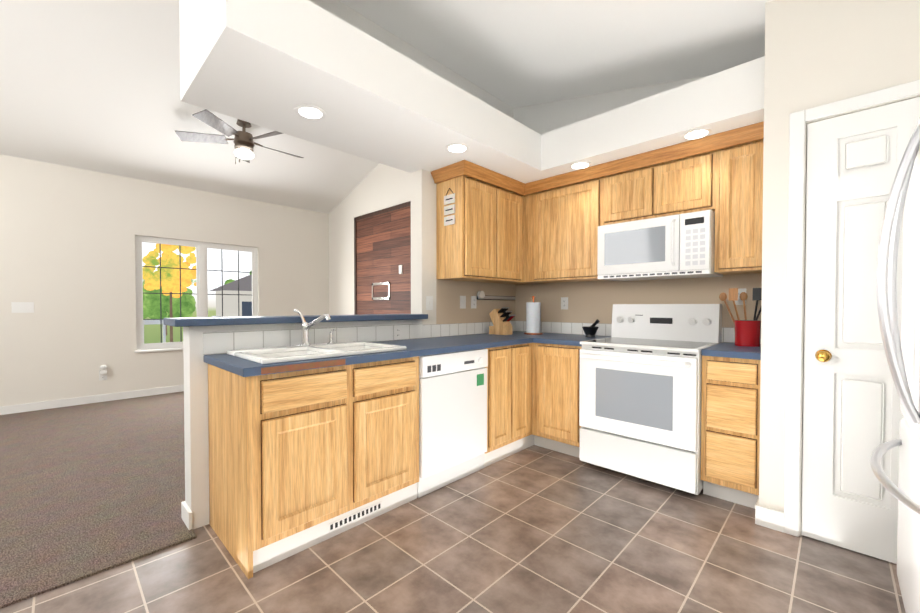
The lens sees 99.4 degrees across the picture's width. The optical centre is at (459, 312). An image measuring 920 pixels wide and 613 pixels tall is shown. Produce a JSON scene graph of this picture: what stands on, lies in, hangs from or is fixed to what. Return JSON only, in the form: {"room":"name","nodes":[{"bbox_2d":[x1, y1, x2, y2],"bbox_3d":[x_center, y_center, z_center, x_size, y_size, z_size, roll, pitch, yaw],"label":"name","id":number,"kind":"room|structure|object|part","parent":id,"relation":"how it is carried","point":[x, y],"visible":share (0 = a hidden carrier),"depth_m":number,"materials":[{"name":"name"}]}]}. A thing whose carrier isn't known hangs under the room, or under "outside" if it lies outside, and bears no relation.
{"room":"kitchen","nodes":[
{"label":"kitchen","id":0,"kind":"room"},
{"bbox_2d":[0,391,195,608],"bbox_3d":[-3.290,1.149,2.974,4.200,0.072,7.200,1,1,44],"label":"floor carpet","id":1,"kind":"object","parent":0,"point":[89,490],"visible":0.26,"depth_m":2.47,"materials":[{"name":"brown carpet"}]},
{"bbox_2d":[0,154,328,406],"bbox_3d":[-4.818,-0.318,4.355,0.150,2.840,7.100,1,1,44],"label":"wall","id":2,"kind":"structure","parent":0,"point":[67,251],"depth_m":4.72,"materials":[{"name":"beige paint"}]},
{"bbox_2d":[11,302,33,312],"bbox_3d":[-4.787,-0.057,4.274,0.012,0.115,0.164,1,1,44],"label":"light switch","id":3,"kind":"object","parent":2,"relation":"attached to","point":[22,307],"visible":1,"depth_m":4.27,"materials":[{"name":"white paint"}]},
{"bbox_2d":[0,385,183,414],"bbox_3d":[-4.725,1.046,4.357,0.014,0.088,7.000,1,1,44],"label":"baseboard","id":4,"kind":"structure","parent":2,"relation":"attached to","point":[11,409],"depth_m":4.64,"materials":[{"name":"white paint"}]},
{"bbox_2d":[99,374,106,380],"bbox_3d":[-4.344,0.765,4.750,0.008,0.115,0.072,1,1,44],"label":"outlet","id":5,"kind":"object","parent":2,"relation":"attached to","point":[102,377],"visible":0.6,"depth_m":4.75,"materials":[{"name":"white paint"}]},
{"bbox_2d":[99,365,106,374],"bbox_3d":[-4.323,0.692,4.728,0.050,0.118,0.070,1,1,44],"label":"plug-in air freshener","id":6,"kind":"object","parent":5,"relation":"attached to","point":[102,371],"visible":1,"depth_m":4.71,"materials":[{"name":"white plastic"}]},
{"bbox_2d":[135,235,257,352],"bbox_3d":[-3.636,-0.247,5.516,0.130,1.500,1.510,1,1,44],"label":"window","id":7,"kind":"structure","parent":2,"relation":"in","point":[202,294],"depth_m":5.42,"materials":[{"name":"white paint"}]},
{"bbox_2d":[0,0,378,213],"bbox_3d":[-3.377,-2.308,3.000,3.960,1.347,7.200,1,1,44],"label":"ceiling","id":8,"kind":"structure","parent":0,"point":[92,85],"depth_m":3.96,"materials":[{"name":"white paint"}]},
{"bbox_2d":[175,109,302,163],"bbox_3d":[-2.418,-1.935,4.439,1.301,0.550,1.251,1,1,44],"label":"ceiling fan","id":9,"kind":"object","parent":8,"relation":"hanging from","point":[243,138],"depth_m":4.32,"materials":[{"name":"grey wood"}]},
{"bbox_3d":[-2.440,-1.793,4.412,0.200,0.110,0.200,1,1,44],"label":"ceiling fan globe","id":10,"kind":"part","parent":9,"relation":"part of"},
{"bbox_2d":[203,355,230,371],"bbox_3d":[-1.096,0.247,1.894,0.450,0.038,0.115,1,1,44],"label":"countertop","id":11,"kind":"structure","parent":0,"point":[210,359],"depth_m":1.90,"materials":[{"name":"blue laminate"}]},
{"bbox_2d":[179,0,514,528],"bbox_3d":[-0.464,-0.890,3.090,0.140,4.025,2.860,1,1,44],"label":"wall","id":12,"kind":"structure","parent":0,"point":[445,294],"depth_m":3.15,"materials":[{"name":"beige paint"}]},
{"bbox_2d":[181,501,191,522],"bbox_3d":[-0.539,1.072,3.156,0.015,0.100,2.835,1,1,44],"label":"baseboard","id":13,"kind":"structure","parent":12,"relation":"attached to","point":[186,514],"depth_m":2.08,"materials":[{"name":"white paint"}]},
{"bbox_2d":[163,314,427,326],"bbox_3d":[-0.932,0.040,2.613,0.300,0.038,1.652,1,1,44],"label":"bar","id":14,"kind":"object","parent":12,"relation":"on","point":[202,321],"visible":1,"depth_m":2.27,"materials":[{"name":"blue laminate"}]},
{"bbox_2d":[203,321,514,354],"bbox_3d":[-0.390,0.149,3.076,0.009,0.117,2.799,1,1,44],"label":"tile backsplash","id":15,"kind":"structure","parent":12,"relation":"attached to","point":[218,342],"depth_m":2.60,"materials":[{"name":"tile"}]},
{"bbox_2d":[394,326,401,338],"bbox_3d":[-0.473,0.153,2.976,0.008,0.100,0.072,1,1,44],"label":"outlet","id":16,"kind":"object","parent":12,"relation":"attached to","point":[397,332],"visible":1,"depth_m":2.97,"materials":[{"name":"white paint"}]},
{"bbox_2d":[426,296,432,309],"bbox_3d":[-0.249,-0.079,3.215,0.012,0.115,0.072,1,1,44],"label":"light switch","id":17,"kind":"object","parent":12,"relation":"attached to","point":[429,302],"visible":1,"depth_m":3.21,"materials":[{"name":"white paint"}]},
{"bbox_2d":[460,296,465,308],"bbox_3d":[0.028,-0.094,3.503,0.012,0.115,0.072,1,1,44],"label":"light switch","id":18,"kind":"object","parent":12,"relation":"attached to","point":[462,302],"visible":1,"depth_m":3.50,"materials":[{"name":"white paint"}]},
{"bbox_2d":[435,161,498,281],"bbox_3d":[0.059,-0.720,3.301,0.319,0.880,0.408,1,1,44],"label":"upper cabinet","id":19,"kind":"object","parent":12,"relation":"attached to","point":[493,234],"depth_m":3.17,"materials":[{"name":"brown wood"}]},
{"bbox_2d":[444,188,454,225],"bbox_3d":[-0.085,-0.857,3.144,0.120,0.297,0.010,1,1,44],"label":"plaques","id":20,"kind":"object","parent":19,"relation":"attached to","point":[449,209],"visible":1,"depth_m":3.14,"materials":[{"name":"white wood"}]},
{"bbox_2d":[471,296,476,308],"bbox_3d":[0.128,-0.096,3.609,0.008,0.115,0.072,1,1,44],"label":"electrical outlet","id":21,"kind":"object","parent":12,"relation":"attached to","point":[473,301],"visible":1,"depth_m":3.60,"materials":[{"name":"white paint"}]},
{"bbox_2d":[477,291,514,299],"bbox_3d":[0.370,-0.165,3.814,0.050,0.081,0.596,1,1,44],"label":"rail","id":22,"kind":"object","parent":12,"relation":"attached to","point":[481,295],"visible":0.92,"depth_m":3.75,"materials":[{"name":"silver metal"}]},
{"bbox_2d":[475,177,526,284],"bbox_3d":[0.335,-0.725,3.586,0.319,0.880,0.386,1,1,44],"label":"upper cabinet","id":23,"kind":"object","parent":12,"relation":"attached to","point":[510,204],"depth_m":3.49,"materials":[{"name":"brown wood"}]},
{"bbox_2d":[0,445,904,612],"bbox_3d":[-0.642,1.197,0.419,3.640,0.060,7.200,1,1,44],"label":"floor","id":24,"kind":"structure","parent":0,"point":[534,529],"depth_m":1.77,"materials":[{"name":"tile"}]},
{"bbox_2d":[417,348,487,497],"bbox_3d":[-0.229,0.689,2.777,0.628,0.868,0.616,1,1,44],"label":"dishwasher","id":25,"kind":"object","parent":24,"relation":"on","point":[452,416],"visible":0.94,"depth_m":2.53,"materials":[{"name":"white metal"}]},
{"bbox_2d":[484,345,515,466],"bbox_3d":[0.075,0.685,3.114,0.628,0.874,0.283,1,1,44],"label":"base cabinet","id":26,"kind":"object","parent":24,"relation":"on","point":[501,368],"depth_m":2.92,"materials":[{"name":"brown wood"}]},
{"bbox_2d":[516,343,531,452],"bbox_3d":[0.261,0.682,3.308,0.628,0.874,0.254,1,1,44],"label":"base cabinet","id":27,"kind":"object","parent":24,"relation":"on","point":[523,351],"depth_m":3.14,"materials":[{"name":"brown wood"}]},
{"bbox_2d":[532,343,581,457],"bbox_3d":[0.963,0.683,3.283,0.456,0.874,0.627,1,1,44],"label":"base cabinet","id":28,"kind":"object","parent":24,"relation":"on","point":[555,368],"depth_m":3.07,"materials":[{"name":"brown wood"}]},
{"bbox_2d":[212,331,558,376],"bbox_3d":[-0.154,0.232,2.849,0.660,0.038,2.797,1,1,44],"label":"countertop","id":29,"kind":"structure","parent":28,"relation":"on","point":[242,367],"depth_m":2.45,"materials":[{"name":"blue laminate"}]},
{"bbox_2d":[261,359,344,373],"bbox_3d":[-0.717,0.250,1.823,0.001,0.028,0.400,1,1,44],"label":"worn countertop edge","id":30,"kind":"structure","parent":29,"relation":"attached to","point":[277,369],"depth_m":1.80,"materials":[{"name":"brown wood"}]},
{"bbox_2d":[283,309,330,346],"bbox_3d":[-0.849,0.088,2.268,0.304,0.224,0.250,1,1,44],"label":"faucet","id":31,"kind":"object","parent":29,"relation":"on","point":[306,326],"visible":1,"depth_m":2.33,"materials":[{"name":"silver metal"}]},
{"bbox_2d":[227,341,405,363],"bbox_3d":[-0.788,0.274,2.212,0.530,0.146,0.810,1,1,44],"label":"sink","id":32,"kind":"object","parent":29,"relation":"in","point":[267,355],"visible":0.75,"depth_m":2.16,"materials":[{"name":"white ceramic"}]},
{"bbox_2d":[328,329,335,343],"bbox_3d":[-0.806,0.149,2.464,0.070,0.095,0.040,1,1,44],"label":"soap dispenser","id":33,"kind":"object","parent":32,"relation":"on","point":[331,337],"visible":1,"depth_m":2.46,"materials":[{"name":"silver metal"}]},
{"bbox_2d":[489,307,515,334],"bbox_3d":[0.391,0.073,3.573,0.230,0.253,0.110,1,1,44],"label":"knife block","id":34,"kind":"object","parent":29,"relation":"on","point":[502,317],"visible":1,"depth_m":3.54,"materials":[{"name":"brown wood"}]},
{"bbox_2d":[524,296,542,334],"bbox_3d":[0.680,0.022,3.613,0.170,0.354,0.170,1,1,44],"label":"paper towel holder","id":35,"kind":"object","parent":29,"relation":"on","point":[533,317],"visible":1,"depth_m":3.56,"materials":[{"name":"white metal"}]},
{"bbox_2d":[535,333,610,345],"bbox_3d":[0.978,0.225,3.257,0.403,0.038,0.637,1,1,44],"label":"countertop","id":36,"kind":"structure","parent":28,"relation":"on","point":[561,339],"depth_m":3.14,"materials":[{"name":"blue laminate"}]},
{"bbox_2d":[582,319,599,336],"bbox_3d":[1.102,0.130,3.276,0.154,0.150,0.136,1,1,44],"label":"mortar","id":37,"kind":"object","parent":36,"relation":"on","point":[591,330],"visible":1,"depth_m":3.24,"materials":[{"name":"black stone"}]},
{"bbox_2d":[579,304,721,494],"bbox_3d":[1.348,0.532,2.802,0.760,1.190,0.751,1,1,44],"label":"range","id":38,"kind":"object","parent":24,"relation":"on","point":[640,394],"visible":1,"depth_m":2.61,"materials":[{"name":"white metal"}]},
{"bbox_2d":[701,356,760,508],"bbox_3d":[1.783,0.696,2.491,0.296,0.874,0.627,1,1,44],"label":"base cabinet","id":39,"kind":"object","parent":24,"relation":"on","point":[730,398],"depth_m":2.27,"materials":[{"name":"brown wood"}]},
{"bbox_2d":[701,342,760,359],"bbox_3d":[1.781,0.238,2.481,0.293,0.038,0.637,1,1,44],"label":"countertop","id":40,"kind":"structure","parent":39,"relation":"on","point":[730,350],"depth_m":2.30,"materials":[{"name":"blue laminate"}]},
{"bbox_2d":[719,288,761,346],"bbox_3d":[1.885,0.029,2.554,0.328,0.375,0.182,1,1,44],"label":"utensil crock","id":41,"kind":"object","parent":40,"relation":"on","point":[747,332],"visible":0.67,"depth_m":2.51,"materials":[{"name":"red ceramic"}]},
{"bbox_2d":[870,118,919,612],"bbox_3d":[1.647,0.255,0.959,0.876,1.765,0.920,1,1,44],"label":"refrigerator","id":42,"kind":"object","parent":24,"relation":"on","point":[903,358],"visible":1,"depth_m":1.25,"materials":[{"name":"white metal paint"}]},
{"bbox_2d":[180,0,764,195],"bbox_3d":[0.302,-1.290,2.343,2.270,0.290,2.860,1,1,44],"label":"soffit beam","id":43,"kind":"structure","parent":0,"point":[271,64],"depth_m":2.26,"materials":[{"name":"white paint"}]},
{"bbox_2d":[182,0,201,37],"bbox_3d":[-1.131,-2.031,1.810,0.690,1.210,0.120,1,1,44],"label":"wall","id":44,"kind":"structure","parent":43,"relation":"on","point":[188,9],"depth_m":1.96,"materials":[{"name":"white paint"}]},
{"bbox_2d":[294,104,325,119],"bbox_3d":[-0.852,-1.138,2.223,0.170,0.008,0.170,1,1,44],"label":"recessed light","id":45,"kind":"object","parent":43,"relation":"attached to","point":[310,112],"visible":1,"depth_m":2.21,"materials":[{"name":"white paint"}]},
{"bbox_2d":[445,143,468,152],"bbox_3d":[-0.019,-1.147,2.725,0.170,0.008,0.170,1,1,44],"label":"recessed light","id":46,"kind":"object","parent":43,"relation":"attached to","point":[457,148],"visible":1,"depth_m":2.72,"materials":[{"name":"white paint"}]},
{"bbox_2d":[569,161,590,169],"bbox_3d":[0.940,-1.152,3.057,0.170,0.008,0.170,1,1,44],"label":"recessed light","id":47,"kind":"object","parent":43,"relation":"attached to","point":[580,165],"visible":1,"depth_m":3.04,"materials":[{"name":"white paint"}]},
{"bbox_2d":[681,128,711,139],"bbox_3d":[1.516,-1.143,2.502,0.170,0.008,0.170,1,1,44],"label":"recessed light","id":48,"kind":"object","parent":43,"relation":"attached to","point":[695,134],"visible":1,"depth_m":2.49,"materials":[{"name":"white paint"}]},
{"bbox_2d":[329,75,761,342],"bbox_3d":[0.398,-1.048,4.312,7.600,4.300,0.100,1,1,44],"label":"wall","id":49,"kind":"structure","parent":0,"point":[379,186],"depth_m":3.67,"materials":[{"name":"beige paint"}]},
{"bbox_2d":[354,201,410,314],"bbox_3d":[-1.022,-0.259,5.604,1.820,2.480,0.029,1,1,44],"label":"wall","id":50,"kind":"structure","parent":49,"relation":"attached to","point":[382,245],"depth_m":5.67,"materials":[{"name":"brown wood"}]},
{"bbox_2d":[372,282,389,299],"bbox_3d":[-1.162,-0.316,5.724,0.450,0.250,0.012,1,1,44],"label":"picture frame","id":51,"kind":"object","parent":50,"relation":"attached to","point":[381,298],"visible":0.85,"depth_m":5.70,"materials":[{"name":"silver metal"}]},
{"bbox_2d":[399,265,402,273],"bbox_3d":[-0.819,-0.595,5.384,0.070,0.120,0.018,1,1,44],"label":"light switch","id":52,"kind":"object","parent":50,"relation":"attached to","point":[400,269],"visible":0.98,"depth_m":5.37,"materials":[{"name":"white plastic"}]},
{"bbox_2d":[523,173,602,283],"bbox_3d":[0.958,-0.684,3.481,0.768,0.801,0.319,1,1,44],"label":"upper cabinet","id":53,"kind":"object","parent":49,"relation":"attached to","point":[560,225],"depth_m":3.35,"materials":[{"name":"brown wood"}]},
{"bbox_2d":[561,297,567,309],"bbox_3d":[0.986,-0.087,3.684,0.072,0.115,0.008,1,1,44],"label":"electrical outlet","id":54,"kind":"object","parent":49,"relation":"attached to","point":[564,302],"visible":1,"depth_m":3.68,"materials":[{"name":"white paint"}]},
{"bbox_2d":[603,161,654,224],"bbox_3d":[1.372,-0.888,3.079,0.382,0.380,0.319,1,1,44],"label":"upper cabinet","id":55,"kind":"object","parent":49,"relation":"attached to","point":[628,196],"depth_m":2.95,"materials":[{"name":"brown wood"}]},
{"bbox_2d":[515,321,760,343],"bbox_3d":[1.352,0.150,3.334,2.096,0.107,0.009,1,1,44],"label":"backsplash","id":56,"kind":"structure","parent":49,"relation":"attached to","point":[728,334],"depth_m":3.60,"materials":[{"name":"tile"}]},
{"bbox_2d":[655,149,714,217],"bbox_3d":[1.646,-0.883,2.813,0.382,0.380,0.319,1,1,44],"label":"upper cabinet","id":57,"kind":"object","parent":49,"relation":"attached to","point":[685,185],"depth_m":2.69,"materials":[{"name":"brown wood"}]},
{"bbox_2d":[597,210,722,280],"bbox_3d":[1.465,-0.467,2.906,0.756,0.415,0.446,1,1,44],"label":"microwave","id":58,"kind":"object","parent":57,"relation":"attached to","point":[679,246],"visible":1,"depth_m":2.73,"materials":[{"name":"white"}]},
{"bbox_2d":[711,133,763,274],"bbox_3d":[1.890,-0.669,2.581,0.296,0.801,0.319,1,1,44],"label":"upper cabinet","id":59,"kind":"object","parent":49,"relation":"attached to","point":[738,210],"depth_m":2.48,"materials":[{"name":"brown wood"}]},
{"bbox_2d":[735,288,745,304],"bbox_3d":[1.965,-0.112,2.739,0.072,0.115,0.008,1,1,44],"label":"electrical outlet","id":60,"kind":"object","parent":49,"relation":"attached to","point":[739,301],"visible":0.52,"depth_m":2.74,"materials":[{"name":"white paint"}]},
{"bbox_2d":[338,0,774,107],"bbox_3d":[0.871,-1.771,1.939,3.640,0.866,2.840,1,1,44],"label":"ceiling","id":61,"kind":"structure","parent":0,"point":[516,53],"depth_m":2.68,"materials":[{"name":"white paint"}]},
{"bbox_2d":[759,0,919,535],"bbox_3d":[2.319,-0.458,1.897,1.270,3.200,0.720,1,1,44],"label":"wall","id":62,"kind":"structure","parent":0,"point":[819,52],"depth_m":1.99,"materials":[{"name":"beige paint"}]},
{"bbox_2d":[784,79,919,536],"bbox_3d":[1.984,0.068,1.718,0.840,2.155,0.016,1,1,44],"label":"door frame","id":63,"kind":"structure","parent":62,"relation":"attached to","point":[798,120],"depth_m":1.98,"materials":[{"name":"white paint"}]},
{"bbox_2d":[801,97,919,563],"bbox_3d":[1.982,0.098,1.716,0.704,2.079,0.114,1,1,44],"label":"pantry door","id":64,"kind":"structure","parent":62,"relation":"in","point":[852,415],"depth_m":1.86,"materials":[{"name":"white paint"}]},
{"label":"outside","id":65,"kind":"structure","parent":0,"visible":0},
{"bbox_2d":[142,242,251,343],"bbox_3d":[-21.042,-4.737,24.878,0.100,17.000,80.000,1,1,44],"label":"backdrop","id":66,"kind":"structure","parent":65,"point":[152,333],"depth_m":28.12,"materials":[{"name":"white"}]},
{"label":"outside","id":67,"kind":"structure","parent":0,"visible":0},
{"bbox_2d":[142,244,195,341],"bbox_3d":[-7.048,-0.452,9.570,1.395,2.934,1.290,1,1,44],"label":"autumn tree","id":68,"kind":"object","parent":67,"point":[170,280],"visible":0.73,"depth_m":9.31,"materials":[{"name":"yellow plant"}]},
{"bbox_2d":[143,281,195,334],"bbox_3d":[-11.812,-0.226,15.705,2.165,2.280,2.198,1,1,44],"label":"tree","id":69,"kind":"object","parent":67,"point":[151,307],"visible":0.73,"depth_m":15.24,"materials":[{"name":"green plant"}]},
{"bbox_2d":[143,316,219,342],"bbox_3d":[-5.186,0.822,6.189,2.800,1.500,11.000,1,1,44],"label":"deck railing","id":70,"kind":"object","parent":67,"point":[147,322],"visible":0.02,"depth_m":6.32,"materials":[{"name":"white wood"}]},
{"bbox_2d":[210,274,251,316],"bbox_3d":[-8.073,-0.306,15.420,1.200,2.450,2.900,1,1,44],"label":"house","id":71,"kind":"structure","parent":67,"point":[230,305],"depth_m":14.54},
{"bbox_2d":[224,270,251,284],"bbox_3d":[-9.616,-0.618,18.705,2.497,2.966,3.069,1,1,44],"label":"tree","id":72,"kind":"object","parent":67,"point":[228,281],"depth_m":17.84,"materials":[{"name":"green plant"}]}
]}

